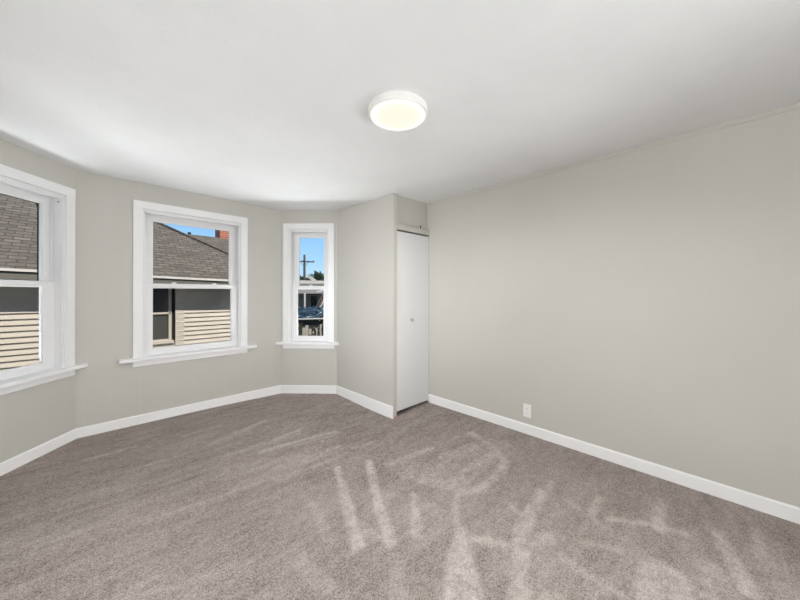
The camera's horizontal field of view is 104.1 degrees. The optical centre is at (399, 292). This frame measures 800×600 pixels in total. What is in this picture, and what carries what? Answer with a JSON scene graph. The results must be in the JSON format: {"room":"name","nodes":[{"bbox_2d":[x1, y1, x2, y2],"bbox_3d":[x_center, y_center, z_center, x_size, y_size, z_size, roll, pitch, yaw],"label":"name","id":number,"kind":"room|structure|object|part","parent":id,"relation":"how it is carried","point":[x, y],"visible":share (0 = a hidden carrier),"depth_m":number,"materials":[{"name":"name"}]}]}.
{"room":"empty bedroom","nodes":[
{"label":"empty bedroom","id":0,"kind":"room"},
{"bbox_2d":[0,139,75,462],"bbox_3d":[-3.043,0.148,2.342,0.150,2.580,1.256,0,0,-5],"label":"wall","id":1,"kind":"structure","parent":0,"point":[30,417],"depth_m":2.55,"materials":[{"name":"grey paint"}]},
{"bbox_2d":[0,429,76,475],"bbox_3d":[-2.963,1.342,2.342,0.014,0.152,1.132,0,0,-5],"label":"baseboard","id":2,"kind":"structure","parent":1,"relation":"attached to","point":[25,457],"depth_m":2.55,"materials":[{"name":"white paint"}]},
{"bbox_2d":[0,164,87,395],"bbox_3d":[-3.018,-0.094,2.307,0.232,1.708,1.295,0,0,-5],"label":"window","id":3,"kind":"structure","parent":1,"relation":"in","point":[55,281],"depth_m":2.75,"materials":[{"name":"white paint"}]},
{"bbox_3d":[-3.108,-0.437,2.310,0.007,0.686,0.804,0,0,-5],"label":"storm frame","id":4,"kind":"part","parent":3,"relation":"part of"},
{"bbox_3d":[-3.091,-0.448,2.312,0.034,0.802,0.936,0,0,-5],"label":"sash","id":5,"kind":"part","parent":3,"relation":"part of","materials":[{"name":"white plastic"}]},
{"bbox_3d":[-3.046,0.289,2.316,0.034,0.767,0.936,0,0,-5],"label":"sash","id":6,"kind":"part","parent":3,"relation":"part of","materials":[{"name":"white plastic"}]},
{"bbox_2d":[76,170,280,427],"bbox_3d":[-2.381,0.150,3.646,2.088,2.580,0.150,0,0,-45],"label":"wall","id":7,"kind":"structure","parent":0,"point":[107,390],"depth_m":3.18,"materials":[{"name":"grey paint"}]},
{"bbox_2d":[76,385,280,437],"bbox_3d":[-2.324,1.344,3.590,1.953,0.152,0.014,0,0,-45],"label":"baseboard","id":8,"kind":"structure","parent":7,"relation":"attached to","point":[94,429],"depth_m":3.41,"materials":[{"name":"white paint"}]},
{"bbox_2d":[119,199,256,366],"bbox_3d":[-2.378,-0.092,3.620,1.318,1.708,0.232,0,0,-45],"label":"window","id":9,"kind":"structure","parent":7,"relation":"in","point":[144,354],"depth_m":3.49,"materials":[{"name":"white paint"}]},
{"bbox_3d":[-2.429,-0.447,3.671,0.936,0.802,0.034,0,0,-45],"label":"sash","id":10,"kind":"part","parent":9,"relation":"part of","materials":[{"name":"white plastic"}]},
{"bbox_3d":[-2.397,0.290,3.638,0.936,0.767,0.034,0,0,-45],"label":"sash","id":11,"kind":"part","parent":9,"relation":"part of","materials":[{"name":"white plastic"}]},
{"bbox_2d":[281,210,336,385],"bbox_3d":[-1.278,0.152,4.351,0.842,2.580,0.150,0,0,2],"label":"wall","id":12,"kind":"structure","parent":0,"point":[299,366],"depth_m":4.27,"materials":[{"name":"grey paint"}]},
{"bbox_2d":[276,223,338,348],"bbox_3d":[-1.249,-0.090,4.329,0.860,1.708,0.232,0,0,2],"label":"window","id":13,"kind":"structure","parent":12,"relation":"in","point":[291,238],"depth_m":4.26,"materials":[{"name":"white paint"}]},
{"bbox_3d":[-1.246,0.293,4.355,0.532,0.767,0.034,0,0,2],"label":"sash","id":14,"kind":"part","parent":13,"relation":"part of","materials":[{"name":"white plastic"}]},
{"bbox_3d":[-1.243,-0.444,4.402,0.532,0.802,0.034,0,0,2],"label":"sash","id":15,"kind":"part","parent":13,"relation":"part of","materials":[{"name":"white plastic"}]},
{"bbox_2d":[281,385,335,393],"bbox_3d":[-1.250,1.346,4.268,0.777,0.152,0.014,0,0,2],"label":"baseboard","id":16,"kind":"structure","parent":12,"relation":"attached to","point":[305,389],"depth_m":4.26,"materials":[{"name":"white paint"}]},
{"bbox_2d":[337,193,396,417],"bbox_3d":[-0.447,0.154,3.890,0.054,2.580,1.112,0,0,-45],"label":"wall","id":17,"kind":"structure","parent":0,"point":[366,231],"depth_m":3.80,"materials":[{"name":"beige paint"}]},
{"bbox_2d":[336,386,392,418],"bbox_3d":[-0.473,1.348,3.866,0.014,0.152,1.112,0,0,-45],"label":"baseboard","id":18,"kind":"structure","parent":17,"relation":"attached to","point":[376,406],"depth_m":3.78,"materials":[{"name":"white paint"}]},
{"bbox_2d":[0,0,799,209],"bbox_3d":[-0.368,-1.221,1.891,4.350,0.229,5.700,0,0,-45],"label":"ceiling","id":19,"kind":"structure","parent":0,"point":[263,103],"depth_m":1.70,"materials":[{"name":"paint"}]},
{"bbox_2d":[369,91,426,130],"bbox_3d":[-0.012,-1.109,1.935,0.364,0.051,0.364,0,0,-45],"label":"ceiling light","id":20,"kind":"object","parent":19,"relation":"attached to","point":[391,110],"visible":1,"depth_m":1.87,"materials":[{"name":"white plastic"}]},
{"bbox_2d":[0,393,799,599],"bbox_3d":[-0.392,1.464,1.895,4.030,0.200,5.330,0,0,-45],"label":"floor","id":21,"kind":"structure","parent":0,"point":[282,496],"depth_m":1.88,"materials":[{"name":"beige carpet"}]},
{"bbox_2d":[397,196,426,229],"bbox_3d":[0.117,-0.935,3.772,0.572,0.400,0.068,0,0,-45],"label":"wall closet header","id":22,"kind":"structure","parent":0,"point":[412,213],"depth_m":3.75,"materials":[{"name":"beige paint"}]},
{"bbox_2d":[397,231,428,410],"bbox_3d":[0.164,0.325,3.720,0.560,2.044,0.068,0,0,-45],"label":"door","id":23,"kind":"structure","parent":22,"relation":"in","point":[412,249],"depth_m":3.70,"materials":[{"name":"white paint"}]},
{"bbox_2d":[397,224,429,235],"bbox_3d":[0.131,-0.746,3.755,0.570,0.062,0.112,0,0,-45],"label":"trim","id":24,"kind":"structure","parent":22,"relation":"attached to","point":[402,228],"depth_m":3.72,"materials":[{"name":"beige paint"}]},
{"bbox_2d":[426,108,799,507],"bbox_3d":[1.296,0.158,3.100,0.262,2.580,4.950,0,0,-45],"label":"wall","id":25,"kind":"structure","parent":0,"point":[644,304],"depth_m":2.36,"materials":[{"name":"beige paint"}]},
{"bbox_2d":[523,403,530,417],"bbox_3d":[1.231,1.146,3.022,0.009,0.124,0.076,0,0,-44],"label":"wall outlet","id":26,"kind":"object","parent":25,"relation":"attached to","point":[526,408],"visible":1,"depth_m":3.02,"materials":[{"name":"white plastic"}]},
{"bbox_2d":[428,394,799,523],"bbox_3d":[1.584,1.353,2.655,0.014,0.152,3.511,0,0,-44],"label":"baseboard","id":27,"kind":"structure","parent":25,"relation":"attached to","point":[785,511],"depth_m":2.37,"materials":[{"name":"white paint"}]},
{"bbox_2d":[429,102,799,204],"bbox_3d":[1.593,-1.114,2.657,0.009,0.034,3.508,0,0,-44],"label":"trim","id":28,"kind":"structure","parent":25,"relation":"attached to","point":[796,105],"depth_m":2.36,"materials":[{"name":"beige paint"}]},
{"bbox_3d":[-14.151,4.033,42.426,80.000,0.200,100.000,0,0,-45],"label":"ground","id":29,"kind":"structure","parent":0,"visible":0},
{"bbox_2d":[0,194,298,370],"bbox_3d":[-8.993,0.569,7.648,11.700,6.752,7.667,0,0,-45],"label":"neighbor house","id":30,"kind":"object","parent":29,"relation":"on","point":[180,316],"visible":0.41,"depth_m":6.77,"materials":[{"name":"beige"}]},
{"bbox_3d":[-5.400,0.173,6.603,0.862,0.560,0.015,0,0,-45],"label":"pane","id":31,"kind":"part","parent":30,"relation":"part of","materials":[{"name":"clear glass"}]},
{"bbox_3d":[-4.944,0.454,7.002,0.168,1.400,0.048,0,0,-45],"label":"vertical trim","id":32,"kind":"part","parent":30,"relation":"part of","materials":[{"name":"beige wood"}]},
{"bbox_2d":[298,323,302,335],"bbox_3d":[-4.276,2.619,13.107,0.372,2.674,0.405,0,0,-16],"label":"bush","id":33,"kind":"object","parent":29,"relation":"on","point":[299,325],"visible":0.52,"depth_m":13.07,"materials":[{"name":"green plant"}]},
{"bbox_2d":[300,255,313,279],"bbox_3d":[-11.974,-0.462,40.043,1.880,8.800,0.420,0,0,-16],"label":"utility pole","id":34,"kind":"object","parent":29,"relation":"on","point":[304,261],"visible":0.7,"depth_m":39.87,"materials":[{"name":"brown wood"}]},
{"bbox_2d":[298,306,323,335],"bbox_3d":[-4.580,2.356,16.036,5.200,3.198,4.250,0,0,-16],"label":"shed","id":35,"kind":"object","parent":29,"relation":"on","point":[312,316],"visible":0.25,"depth_m":14.25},
{"bbox_2d":[298,275,323,307],"bbox_3d":[-8.864,1.135,31.790,8.000,5.620,7.400,0,0,-16],"label":"garage","id":36,"kind":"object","parent":29,"relation":"on","point":[307,297],"visible":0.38,"depth_m":30.22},
{"bbox_3d":[-8.433,1.196,30.551,0.550,1.700,0.060,0,0,-16],"label":"door","id":37,"kind":"part","parent":36,"relation":"part of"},
{"bbox_2d":[302,324,321,335],"bbox_3d":[-3.921,2.681,13.723,1.400,2.550,0.080,0,0,-16],"label":"fence panel","id":38,"kind":"object","parent":29,"relation":"on","point":[305,330],"visible":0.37,"depth_m":13.65,"materials":[{"name":"beige wood"}]},
{"bbox_2d":[310,270,323,280],"bbox_3d":[-11.678,0.337,45.901,3.020,7.203,2.976,0,0,39],"label":"tree","id":39,"kind":"object","parent":29,"relation":"on","point":[318,276],"visible":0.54,"depth_m":45.02,"materials":[{"name":"green plant"}]},
{"bbox_2d":[316,289,323,306],"bbox_3d":[-5.692,1.652,22.712,3.578,4.638,1.200,0,0,-16],"label":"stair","id":40,"kind":"structure","parent":29,"relation":"on","point":[321,300],"depth_m":22.25,"materials":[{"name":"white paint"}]}
]}

